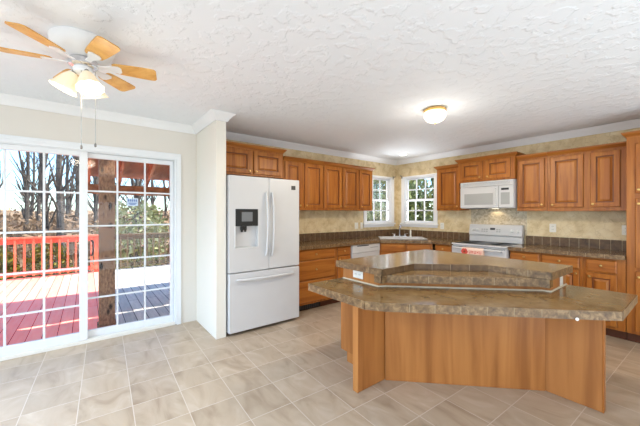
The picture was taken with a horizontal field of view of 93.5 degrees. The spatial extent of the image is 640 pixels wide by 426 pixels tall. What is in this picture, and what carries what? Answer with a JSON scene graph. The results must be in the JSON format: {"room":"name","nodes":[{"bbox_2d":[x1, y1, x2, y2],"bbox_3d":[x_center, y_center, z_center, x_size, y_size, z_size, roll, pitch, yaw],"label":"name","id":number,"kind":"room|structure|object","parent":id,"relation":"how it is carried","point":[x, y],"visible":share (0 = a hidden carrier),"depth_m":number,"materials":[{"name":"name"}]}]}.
{"room":"kitchen","nodes":[
{"label":"kitchen","id":0,"kind":"room"},
{"bbox_2d":[0,104,395,322],"bbox_3d":[-1.682,0.133,3.808,8.410,2.440,0.120,0,0,-38],"label":"wall","id":1,"kind":"structure","parent":0,"point":[16,121],"depth_m":3.72,"materials":[{"name":"beige paint"}]},
{"bbox_2d":[0,134,180,360],"bbox_3d":[-2.529,0.313,3.167,1.950,2.080,0.193,0,0,-38],"label":"door","id":2,"kind":"structure","parent":1,"relation":"in","point":[7,142],"depth_m":3.15,"materials":[{"name":"white plastic"}]},
{"bbox_2d":[127,198,137,205],"bbox_3d":[-2.158,-0.132,3.467,0.110,0.090,0.001,0,0,-38],"label":"window sticker","id":3,"kind":"object","parent":2,"relation":"attached to","point":[130,201],"visible":1,"depth_m":3.47,"materials":[{"name":"white paper"}]},
{"bbox_2d":[128,199,136,204],"bbox_3d":[-2.159,-0.132,3.466,0.088,0.066,0.001,0,0,-38],"label":"print","id":4,"kind":"object","parent":3,"relation":"attached to","point":[130,201],"depth_m":3.47},
{"bbox_2d":[0,93,235,133],"bbox_3d":[-2.902,-1.044,2.264,4.389,0.084,0.823,0,0,-38],"label":"crown molding","id":5,"kind":"structure","parent":1,"relation":"attached to","point":[212,115],"depth_m":3.21,"materials":[{"name":"white paint"}]},
{"bbox_2d":[226,141,286,178],"bbox_3d":[-0.965,-0.697,4.063,1.004,0.400,0.352,0,0,-38],"label":"upper cabinet","id":6,"kind":"object","parent":1,"relation":"attached to","point":[242,159],"visible":0.84,"depth_m":3.96,"materials":[{"name":"brown wood"}]},
{"bbox_2d":[282,156,323,209],"bbox_3d":[-0.316,-0.430,4.567,0.708,0.757,0.352,0,0,-38],"label":"upper cabinet","id":7,"kind":"object","parent":1,"relation":"attached to","point":[309,173],"visible":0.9,"depth_m":4.48,"materials":[{"name":"brown wood"}]},
{"bbox_2d":[304,152,305,232],"bbox_3d":[-0.241,-0.340,4.847,0.024,1.315,0.004,0,0,-38],"label":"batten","id":8,"kind":"object","parent":1,"relation":"attached to","point":[304,152],"visible":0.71,"depth_m":4.84,"materials":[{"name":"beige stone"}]},
{"bbox_2d":[322,161,359,210],"bbox_3d":[0.274,-0.430,5.024,0.777,0.757,0.352,0,0,-38],"label":"upper cabinet","id":9,"kind":"object","parent":1,"relation":"attached to","point":[340,181],"visible":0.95,"depth_m":4.88,"materials":[{"name":"brown wood"}]},
{"bbox_2d":[299,229,395,241],"bbox_3d":[0.417,0.382,5.351,2.938,0.120,0.010,0,0,-38],"label":"tile backsplash","id":10,"kind":"structure","parent":1,"relation":"attached to","point":[370,233],"depth_m":5.35,"materials":[{"name":"tile"}]},
{"bbox_2d":[358,166,374,210],"bbox_3d":[0.735,-0.430,5.382,0.386,0.757,0.352,0,0,-38],"label":"upper cabinet","id":11,"kind":"object","parent":1,"relation":"attached to","point":[364,173],"visible":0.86,"depth_m":5.24,"materials":[{"name":"brown wood"}]},
{"bbox_2d":[363,175,395,227],"bbox_3d":[1.145,-0.240,5.972,0.920,1.007,0.155,0,0,-38],"label":"window","id":12,"kind":"structure","parent":1,"relation":"in","point":[389,200],"depth_m":6.08,"materials":[{"name":"white paint"}]},
{"bbox_2d":[196,120,225,339],"bbox_3d":[-1.298,0.133,3.558,0.110,2.440,0.744,0,0,-38],"label":"wall","id":13,"kind":"structure","parent":0,"point":[211,141],"depth_m":3.38,"materials":[{"name":"beige paint"}]},
{"bbox_2d":[0,0,639,159],"bbox_3d":[0.457,-1.147,1.051,8.410,0.120,7.100,0,0,-38],"label":"ceiling","id":14,"kind":"structure","parent":0,"point":[352,76],"depth_m":2.21,"materials":[{"name":"white paint"}]},
{"bbox_2d":[0,21,156,148],"bbox_3d":[-1.501,-0.743,1.911,0.813,0.688,0.803,0,0,-38],"label":"ceiling fan","id":15,"kind":"object","parent":14,"relation":"hanging from","point":[86,52],"visible":1,"depth_m":1.83,"materials":[{"name":"white paint"}]},
{"bbox_2d":[424,106,446,123],"bbox_3d":[1.193,-1.008,3.128,0.224,0.158,0.224,0,0,-38],"label":"ceiling light","id":16,"kind":"object","parent":14,"relation":"attached to","point":[433,114],"visible":1,"depth_m":3.05,"materials":[{"name":"white glass"}]},
{"bbox_2d":[0,302,639,425],"bbox_3d":[0.457,1.428,1.051,8.410,0.150,7.100,0,0,-38],"label":"floor","id":17,"kind":"structure","parent":0,"point":[296,371],"depth_m":2.30,"materials":[{"name":"beige tile"}]},
{"bbox_2d":[226,175,298,333],"bbox_3d":[-0.836,0.460,3.829,0.917,1.763,0.824,0,0,-38],"label":"refrigerator","id":18,"kind":"object","parent":17,"relation":"on","point":[262,214],"visible":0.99,"depth_m":3.51,"materials":[{"name":"white metal"}]},
{"bbox_2d":[297,247,335,311],"bbox_3d":[-0.238,0.918,4.447,0.773,0.867,0.636,0,0,-38],"label":"base cabinet","id":19,"kind":"object","parent":17,"relation":"on","point":[315,265],"visible":0.54,"depth_m":4.21,"materials":[{"name":"brown wood"}]},
{"bbox_2d":[299,302,319,310],"bbox_3d":[-0.148,1.300,4.253,0.380,0.082,0.014,0,0,-38],"label":"floor register","id":20,"kind":"object","parent":19,"relation":"attached to","point":[317,304],"visible":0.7,"depth_m":4.24,"materials":[{"name":"black plastic"}]},
{"bbox_2d":[299,229,469,249],"bbox_3d":[0.892,0.405,4.747,2.948,0.165,1.548,0,0,-38],"label":"countertop","id":21,"kind":"structure","parent":19,"relation":"on","point":[330,239],"depth_m":5.15,"materials":[{"name":"brown stone"}]},
{"bbox_2d":[378,236,425,238],"bbox_3d":[1.480,0.513,5.451,0.800,0.160,0.490,0,0,7],"label":"sink","id":22,"kind":"object","parent":21,"relation":"in","point":[380,237],"visible":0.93,"depth_m":5.58,"materials":[{"name":"white ceramic"}]},
{"bbox_2d":[392,225,411,236],"bbox_3d":[1.540,0.324,5.659,0.373,0.237,0.178,0,0,7],"label":"faucet","id":23,"kind":"object","parent":21,"relation":"on","point":[399,225],"visible":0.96,"depth_m":5.70,"materials":[{"name":"silver metal"}]},
{"bbox_2d":[333,246,350,302],"bbox_3d":[0.190,0.918,4.779,0.304,0.867,0.636,0,0,-38],"label":"base cabinet","id":24,"kind":"object","parent":17,"relation":"on","point":[343,252],"visible":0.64,"depth_m":4.53,"materials":[{"name":"brown wood"}]},
{"bbox_2d":[351,243,379,257],"bbox_3d":[0.569,0.921,5.068,0.632,0.860,0.608,0,0,-38],"label":"dishwasher","id":25,"kind":"object","parent":17,"relation":"on","point":[364,250],"visible":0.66,"depth_m":4.81,"materials":[{"name":"white plastic"}]},
{"bbox_2d":[379,243,434,254],"bbox_3d":[1.489,0.918,5.404,1.197,0.867,1.240,0,0,-38],"label":"base cabinet","id":26,"kind":"object","parent":17,"relation":"on","point":[385,248],"visible":0.11,"depth_m":5.00,"materials":[{"name":"brown wood"}]},
{"bbox_2d":[435,244,451,251],"bbox_3d":[2.185,0.918,4.965,0.636,0.867,0.301,0,0,-38],"label":"base cabinet","id":27,"kind":"object","parent":17,"relation":"on","point":[440,247],"visible":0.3,"depth_m":4.78,"materials":[{"name":"brown wood"}]},
{"bbox_2d":[308,249,637,412],"bbox_3d":[1.144,0.895,2.441,1.814,0.913,1.819,0,0,-38],"label":"kitchen island","id":28,"kind":"object","parent":17,"relation":"on","point":[425,315],"visible":1,"depth_m":2.33,"materials":[{"name":"brown wood"}]},
{"bbox_2d":[353,270,362,278],"bbox_3d":[0.333,0.531,2.644,0.006,0.072,0.120,0,0,-38],"label":"outlet","id":29,"kind":"object","parent":28,"relation":"attached to","point":[356,274],"depth_m":2.64,"materials":[{"name":"beige plastic"}]},
{"bbox_2d":[452,224,523,258],"bbox_3d":[2.484,0.762,4.501,0.696,1.178,0.768,0,0,-38],"label":"range","id":30,"kind":"object","parent":17,"relation":"on","point":[495,240],"visible":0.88,"depth_m":4.52,"materials":[{"name":"white metal"}]},
{"bbox_2d":[461,247,483,255],"bbox_3d":[2.189,0.604,4.327,0.041,0.229,0.315,0,0,-38],"label":"dish towel","id":31,"kind":"object","parent":30,"relation":"hanging from","point":[466,250],"visible":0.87,"depth_m":4.31,"materials":[{"name":"beige fabric"}]},
{"bbox_2d":[455,240,517,246],"bbox_3d":[2.491,0.442,4.506,0.520,0.004,0.712,0,0,-38],"label":"glass cooktop","id":32,"kind":"object","parent":30,"relation":"in","point":[503,243],"depth_m":4.48,"materials":[{"name":"black glass"}]},
{"bbox_2d":[510,250,540,261],"bbox_3d":[2.874,0.918,4.077,0.636,0.867,0.347,0,0,-38],"label":"base cabinet","id":33,"kind":"object","parent":17,"relation":"on","point":[520,255],"visible":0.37,"depth_m":3.88,"materials":[{"name":"brown wood"}]},
{"bbox_2d":[541,253,582,286],"bbox_3d":[3.105,0.918,3.780,0.636,0.867,0.401,0,0,-38],"label":"base cabinet","id":34,"kind":"object","parent":17,"relation":"on","point":[575,278],"visible":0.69,"depth_m":3.53,"materials":[{"name":"brown wood"}]},
{"bbox_2d":[508,236,625,259],"bbox_3d":[3.100,0.405,3.778,0.645,0.165,1.104,0,0,-38],"label":"countertop","id":35,"kind":"structure","parent":34,"relation":"on","point":[595,248],"depth_m":3.79,"materials":[{"name":"brown stone"}]},
{"bbox_2d":[583,257,626,339],"bbox_3d":[3.336,0.918,3.482,0.636,0.867,0.346,0,0,-38],"label":"base cabinet","id":36,"kind":"object","parent":17,"relation":"on","point":[598,273],"visible":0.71,"depth_m":3.28,"materials":[{"name":"brown wood"}]},
{"bbox_2d":[621,130,639,342],"bbox_3d":[3.646,0.250,3.081,0.636,2.204,0.736,0,0,-38],"label":"pantry cabinet","id":37,"kind":"object","parent":17,"relation":"on","point":[633,137],"visible":1,"depth_m":3.13,"materials":[{"name":"brown wood"}]},
{"bbox_2d":[396,128,639,248],"bbox_3d":[3.769,0.133,3.544,0.120,2.440,6.980,0,0,-38],"label":"wall","id":38,"kind":"structure","parent":0,"point":[606,225],"depth_m":4.22,"materials":[{"name":"beige paint"}]},
{"bbox_2d":[400,173,437,227],"bbox_3d":[1.943,-0.240,5.861,0.155,1.007,0.830,0,0,-38],"label":"window","id":39,"kind":"structure","parent":38,"relation":"in","point":[405,190],"depth_m":5.91,"materials":[{"name":"white paint"}]},
{"bbox_2d":[226,119,639,164],"bbox_3d":[2.205,-1.044,2.361,3.799,0.084,6.929,0,0,-38],"label":"crown molding","id":40,"kind":"structure","parent":38,"relation":"attached to","point":[631,124],"depth_m":4.51,"materials":[{"name":"white paint"}]},
{"bbox_2d":[396,229,469,239],"bbox_3d":[2.055,0.382,5.643,0.010,0.120,1.538,0,0,-38],"label":"tile backsplash","id":41,"kind":"structure","parent":38,"relation":"attached to","point":[421,233],"depth_m":5.54,"materials":[{"name":"tile"}]},
{"bbox_2d":[434,164,468,210],"bbox_3d":[2.234,-0.429,5.135,0.352,0.755,0.451,0,0,-38],"label":"upper cabinet","id":42,"kind":"object","parent":38,"relation":"attached to","point":[448,187],"visible":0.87,"depth_m":5.03,"materials":[{"name":"brown wood"}]},
{"bbox_2d":[455,151,525,182],"bbox_3d":[2.592,-0.673,4.612,0.426,0.368,0.883,0,0,-38],"label":"upper cabinet","id":43,"kind":"object","parent":38,"relation":"attached to","point":[503,166],"visible":0.91,"depth_m":4.45,"materials":[{"name":"brown wood"}]},
{"bbox_2d":[460,179,516,208],"bbox_3d":[2.599,-0.277,4.594,0.437,0.416,0.758,0,0,-38],"label":"microwave","id":44,"kind":"object","parent":43,"relation":"attached to","point":[496,194],"visible":0.98,"depth_m":4.44,"materials":[{"name":"white plastic"}]},
{"bbox_2d":[471,208,526,234],"bbox_3d":[2.776,0.113,4.719,0.006,0.400,0.805,0,0,-38],"label":"backsplash panel","id":45,"kind":"object","parent":38,"relation":"attached to","point":[504,216],"visible":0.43,"depth_m":4.68,"materials":[{"name":"tile"}]},
{"bbox_2d":[516,152,546,210],"bbox_3d":[2.979,-0.422,4.174,0.352,0.770,0.349,0,0,-38],"label":"upper cabinet","id":46,"kind":"object","parent":38,"relation":"attached to","point":[531,168],"visible":0.91,"depth_m":4.08,"materials":[{"name":"brown wood"}]},
{"bbox_2d":[549,224,555,231],"bbox_3d":[3.209,0.198,4.154,0.008,0.116,0.075,0,0,-38],"label":"wall outlet","id":47,"kind":"object","parent":38,"relation":"attached to","point":[552,227],"visible":1,"depth_m":4.15,"materials":[{"name":"beige plastic"}]},
{"bbox_2d":[574,138,576,237],"bbox_3d":[3.364,-0.340,3.964,0.004,1.315,0.024,0,0,-38],"label":"batten","id":48,"kind":"object","parent":38,"relation":"attached to","point":[575,139],"visible":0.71,"depth_m":3.96,"materials":[{"name":"beige stone"}]},
{"bbox_2d":[526,236,625,250],"bbox_3d":[3.351,0.382,3.973,0.010,0.120,1.104,0,0,-38],"label":"tile backsplash","id":49,"kind":"structure","parent":38,"relation":"attached to","point":[537,240],"depth_m":3.93,"materials":[{"name":"tile"}]},
{"bbox_2d":[546,141,625,210],"bbox_3d":[3.321,-0.419,3.733,0.352,0.775,0.762,0,0,-38],"label":"upper cabinet","id":50,"kind":"object","parent":38,"relation":"attached to","point":[588,178],"visible":0.91,"depth_m":3.63,"materials":[{"name":"brown wood"}]},
{"bbox_2d":[622,225,625,234],"bbox_3d":[3.647,0.198,3.589,0.008,0.116,0.075,0,0,-38],"label":"wall outlet","id":51,"kind":"object","parent":38,"relation":"attached to","point":[623,226],"visible":0.41,"depth_m":3.60,"materials":[{"name":"beige plastic"}]},
{"label":"outside","id":52,"kind":"structure","parent":0,"visible":0},
{"bbox_2d":[0,271,97,345],"bbox_3d":[-6.136,1.493,3.913,5.500,0.040,5.495,0,0,-38],"label":"deck","id":53,"kind":"object","parent":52,"point":[22,294],"depth_m":4.83,"materials":[{"name":"red wood"}]},
{"bbox_2d":[0,235,97,277],"bbox_3d":[-7.708,1.003,6.006,5.380,0.940,0.180,0,0,-38],"label":"deck railing","id":54,"kind":"object","parent":53,"relation":"on","point":[72,238],"visible":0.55,"depth_m":7.01,"materials":[{"name":"red wood"}]},
{"bbox_2d":[97,159,115,327],"bbox_3d":[-2.776,0.247,3.921,0.200,2.449,0.200,0,0,-38],"label":"porch post","id":55,"kind":"object","parent":53,"relation":"on","point":[106,168],"visible":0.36,"depth_m":3.86,"materials":[{"name":"brown wood"}]},
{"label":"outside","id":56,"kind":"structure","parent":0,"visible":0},
{"bbox_2d":[1,210,385,278],"bbox_3d":[-18.761,0.971,32.344,90.000,3.263,65.890,0,0,-38],"label":"ground","id":57,"kind":"structure","parent":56,"point":[90,211],"depth_m":44.71,"materials":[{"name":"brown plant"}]},
{"bbox_2d":[0,159,12,218],"bbox_3d":[-31.218,-4.839,28.618,2.017,12.197,2.815,0,0,-24],"label":"bare tree","id":58,"kind":"object","parent":57,"relation":"on","point":[1,184],"visible":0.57,"depth_m":29.04,"materials":[{"name":"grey plant"}]},
{"bbox_2d":[0,246,22,279],"bbox_3d":[-7.837,1.685,7.201,1.101,1.897,1.098,0,0,-38],"label":"shrub","id":59,"kind":"object","parent":57,"relation":"on","point":[10,268],"visible":0.2,"depth_m":7.31,"materials":[{"name":"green plant"}]},
{"bbox_2d":[9,151,36,220],"bbox_3d":[-22.569,-2.561,23.146,1.971,8.512,1.591,0,0,-29],"label":"bare tree","id":60,"kind":"object","parent":57,"relation":"on","point":[22,163],"visible":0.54,"depth_m":22.95,"materials":[{"name":"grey plant"}]},
{"bbox_2d":[15,151,47,218],"bbox_3d":[-24.399,-4.298,25.513,2.223,11.675,2.352,0,0,-30],"label":"bare tree","id":61,"kind":"object","parent":57,"relation":"on","point":[33,158],"visible":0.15,"depth_m":25.50,"materials":[{"name":"grey plant"}]},
{"bbox_2d":[13,152,54,234],"bbox_3d":[-16.789,-2.976,17.563,1.867,10.114,1.617,0,0,-5],"label":"bare tree","id":62,"kind":"object","parent":57,"relation":"on","point":[25,212],"visible":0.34,"depth_m":17.36,"materials":[{"name":"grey plant"}]},
{"bbox_2d":[10,152,67,235],"bbox_3d":[-13.750,-3.782,15.063,1.792,12.375,3.018,0,0,-8],"label":"bare tree","id":63,"kind":"object","parent":57,"relation":"on","point":[47,208],"visible":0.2,"depth_m":14.98,"materials":[{"name":"grey plant"}]},
{"bbox_2d":[30,154,54,213],"bbox_3d":[-26.554,-3.829,28.874,1.902,10.172,2.356,0,0,10],"label":"bare tree","id":64,"kind":"object","parent":57,"relation":"on","point":[46,158],"visible":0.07,"depth_m":29.07,"materials":[{"name":"grey plant"}]},
{"bbox_2d":[30,153,55,228],"bbox_3d":[-19.466,-2.483,21.121,1.616,8.755,1.400,0,0,-5],"label":"bare tree","id":65,"kind":"object","parent":57,"relation":"on","point":[39,207],"visible":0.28,"depth_m":20.91,"materials":[{"name":"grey plant"}]},
{"bbox_2d":[21,243,72,277],"bbox_3d":[-7.111,1.710,7.897,1.116,1.962,1.102,0,0,-38],"label":"shrub","id":66,"kind":"object","parent":57,"relation":"on","point":[56,252],"visible":0.33,"depth_m":7.79,"materials":[{"name":"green plant"}]},
{"bbox_2d":[38,154,78,267],"bbox_3d":[-10.443,-2.817,12.135,2.064,10.466,1.613,0,0,29],"label":"bare tree","id":67,"kind":"object","parent":57,"relation":"on","point":[60,206],"visible":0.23,"depth_m":12.23,"materials":[{"name":"grey plant"}]},
{"bbox_2d":[53,155,74,222],"bbox_3d":[-23.802,-5.197,28.518,1.934,13.355,3.257,0,0,-31],"label":"bare tree","id":68,"kind":"object","parent":57,"relation":"on","point":[68,201],"visible":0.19,"depth_m":28.48,"materials":[{"name":"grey plant"}]},
{"bbox_2d":[69,157,75,213],"bbox_3d":[-26.553,-4.375,32.511,2.026,10.837,2.510,0,0,-15],"label":"bare tree","id":69,"kind":"object","parent":57,"relation":"on","point":[71,185],"visible":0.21,"depth_m":32.30,"materials":[{"name":"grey plant"}]},
{"bbox_2d":[70,156,78,224],"bbox_3d":[-18.985,-4.496,23.815,2.480,12.577,1.938,0,0,12],"label":"bare tree","id":70,"kind":"object","parent":57,"relation":"on","point":[76,177],"visible":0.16,"depth_m":23.84,"materials":[{"name":"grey plant"}]},
{"bbox_2d":[0,207,169,278],"bbox_3d":[-18.287,0.914,20.291,23.679,3.456,26.320,0,0,-38],"label":"undergrowth","id":71,"kind":"object","parent":57,"relation":"on","point":[12,223],"visible":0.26,"depth_m":15.11,"materials":[{"name":"beige plant"}]},
{"bbox_2d":[77,176,97,231],"bbox_3d":[-16.959,-3.174,22.661,2.086,10.353,1.971,0,0,38],"label":"bare tree","id":72,"kind":"object","parent":57,"relation":"on","point":[95,211],"visible":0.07,"depth_m":22.59,"materials":[{"name":"grey plant"}]},
{"bbox_2d":[88,176,97,216],"bbox_3d":[-20.416,-3.784,27.718,1.902,10.428,2.509,0,0,-26],"label":"bare tree","id":73,"kind":"object","parent":57,"relation":"on","point":[97,176],"visible":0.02,"depth_m":27.37,"materials":[{"name":"grey plant"}]},
{"bbox_2d":[115,178,133,228],"bbox_3d":[-13.269,-4.126,20.430,2.830,12.262,2.028,0,0,26],"label":"bare tree","id":74,"kind":"object","parent":57,"relation":"on","point":[128,178],"visible":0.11,"depth_m":19.96,"materials":[{"name":"grey plant"}]},
{"bbox_2d":[120,178,142,260],"bbox_3d":[-9.497,-2.852,15.294,1.958,10.606,1.696,0,0,37],"label":"bare tree","id":75,"kind":"object","parent":57,"relation":"on","point":[137,182],"visible":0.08,"depth_m":15.25,"materials":[{"name":"grey plant"}]},
{"bbox_2d":[96,200,168,268],"bbox_3d":[-7.159,0.980,11.542,2.555,3.130,2.541,0,0,-38],"label":"shrub","id":76,"kind":"object","parent":57,"relation":"on","point":[151,213],"visible":0.49,"depth_m":11.33,"materials":[{"name":"green plant"}]},
{"bbox_2d":[124,179,146,222],"bbox_3d":[-11.088,-2.739,18.453,1.561,10.132,1.998,0,0,2],"label":"bare tree","id":77,"kind":"object","parent":57,"relation":"on","point":[132,179],"visible":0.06,"depth_m":18.06,"materials":[{"name":"grey plant"}]},
{"bbox_2d":[141,179,156,219],"bbox_3d":[-14.195,-2.642,24.886,1.761,8.931,1.376,0,0,-12],"label":"bare tree","id":78,"kind":"object","parent":57,"relation":"on","point":[147,198],"visible":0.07,"depth_m":24.93,"materials":[{"name":"grey plant"}]},
{"bbox_2d":[139,180,161,223],"bbox_3d":[-12.589,-2.869,22.243,1.837,9.951,1.591,0,0,10],"label":"bare tree","id":79,"kind":"object","parent":57,"relation":"on","point":[152,199],"visible":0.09,"depth_m":22.28,"materials":[{"name":"grey plant"}]},
{"bbox_2d":[154,180,168,216],"bbox_3d":[-17.539,-4.857,34.107,1.760,12.151,2.963,0,0,15],"label":"bare tree","id":80,"kind":"object","parent":57,"relation":"on","point":[165,197],"visible":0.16,"depth_m":34.13,"materials":[{"name":"grey plant"}]},
{"bbox_2d":[367,179,426,220],"bbox_3d":[3.149,-0.026,13.230,3.182,5.141,3.169,0,0,-38],"label":"evergreen tree","id":81,"kind":"object","parent":57,"relation":"on","point":[412,183],"visible":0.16,"depth_m":12.49,"materials":[{"name":"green plant"}]},
{"bbox_2d":[368,179,430,219],"bbox_3d":[4.376,-0.874,17.214,3.686,7.105,3.752,0,0,-38],"label":"evergreen tree","id":82,"kind":"object","parent":57,"relation":"on","point":[418,179],"visible":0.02,"depth_m":16.35,"materials":[{"name":"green plant"}]},
{"bbox_2d":[419,178,433,220],"bbox_3d":[5.425,0.308,11.297,3.419,4.353,3.332,0,0,-38],"label":"evergreen tree","id":83,"kind":"object","parent":57,"relation":"on","point":[429,215],"visible":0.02,"depth_m":11.41,"materials":[{"name":"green plant"}]},
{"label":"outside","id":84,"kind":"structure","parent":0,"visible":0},
{"bbox_2d":[115,264,169,323],"bbox_3d":[-2.420,1.493,6.795,3.895,0.040,5.495,0,0,-38],"label":"floor","id":85,"kind":"structure","parent":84,"point":[130,306],"depth_m":5.55,"materials":[{"name":"grey wood"}]},
{"bbox_2d":[115,232,169,267],"bbox_3d":[-4.062,1.003,8.834,3.790,0.940,0.180,0,0,-38],"label":"deck railing","id":86,"kind":"object","parent":85,"relation":"on","point":[158,235],"visible":0.23,"depth_m":8.19,"materials":[{"name":"beige wood"}]},
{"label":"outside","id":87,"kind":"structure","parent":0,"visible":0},
{"bbox_2d":[88,158,169,195],"bbox_3d":[-1.730,-0.817,5.625,4.200,0.960,1.900,0,0,-38],"label":"porch roof","id":88,"kind":"structure","parent":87,"point":[133,170],"depth_m":5.30,"materials":[{"name":"brown wood"}]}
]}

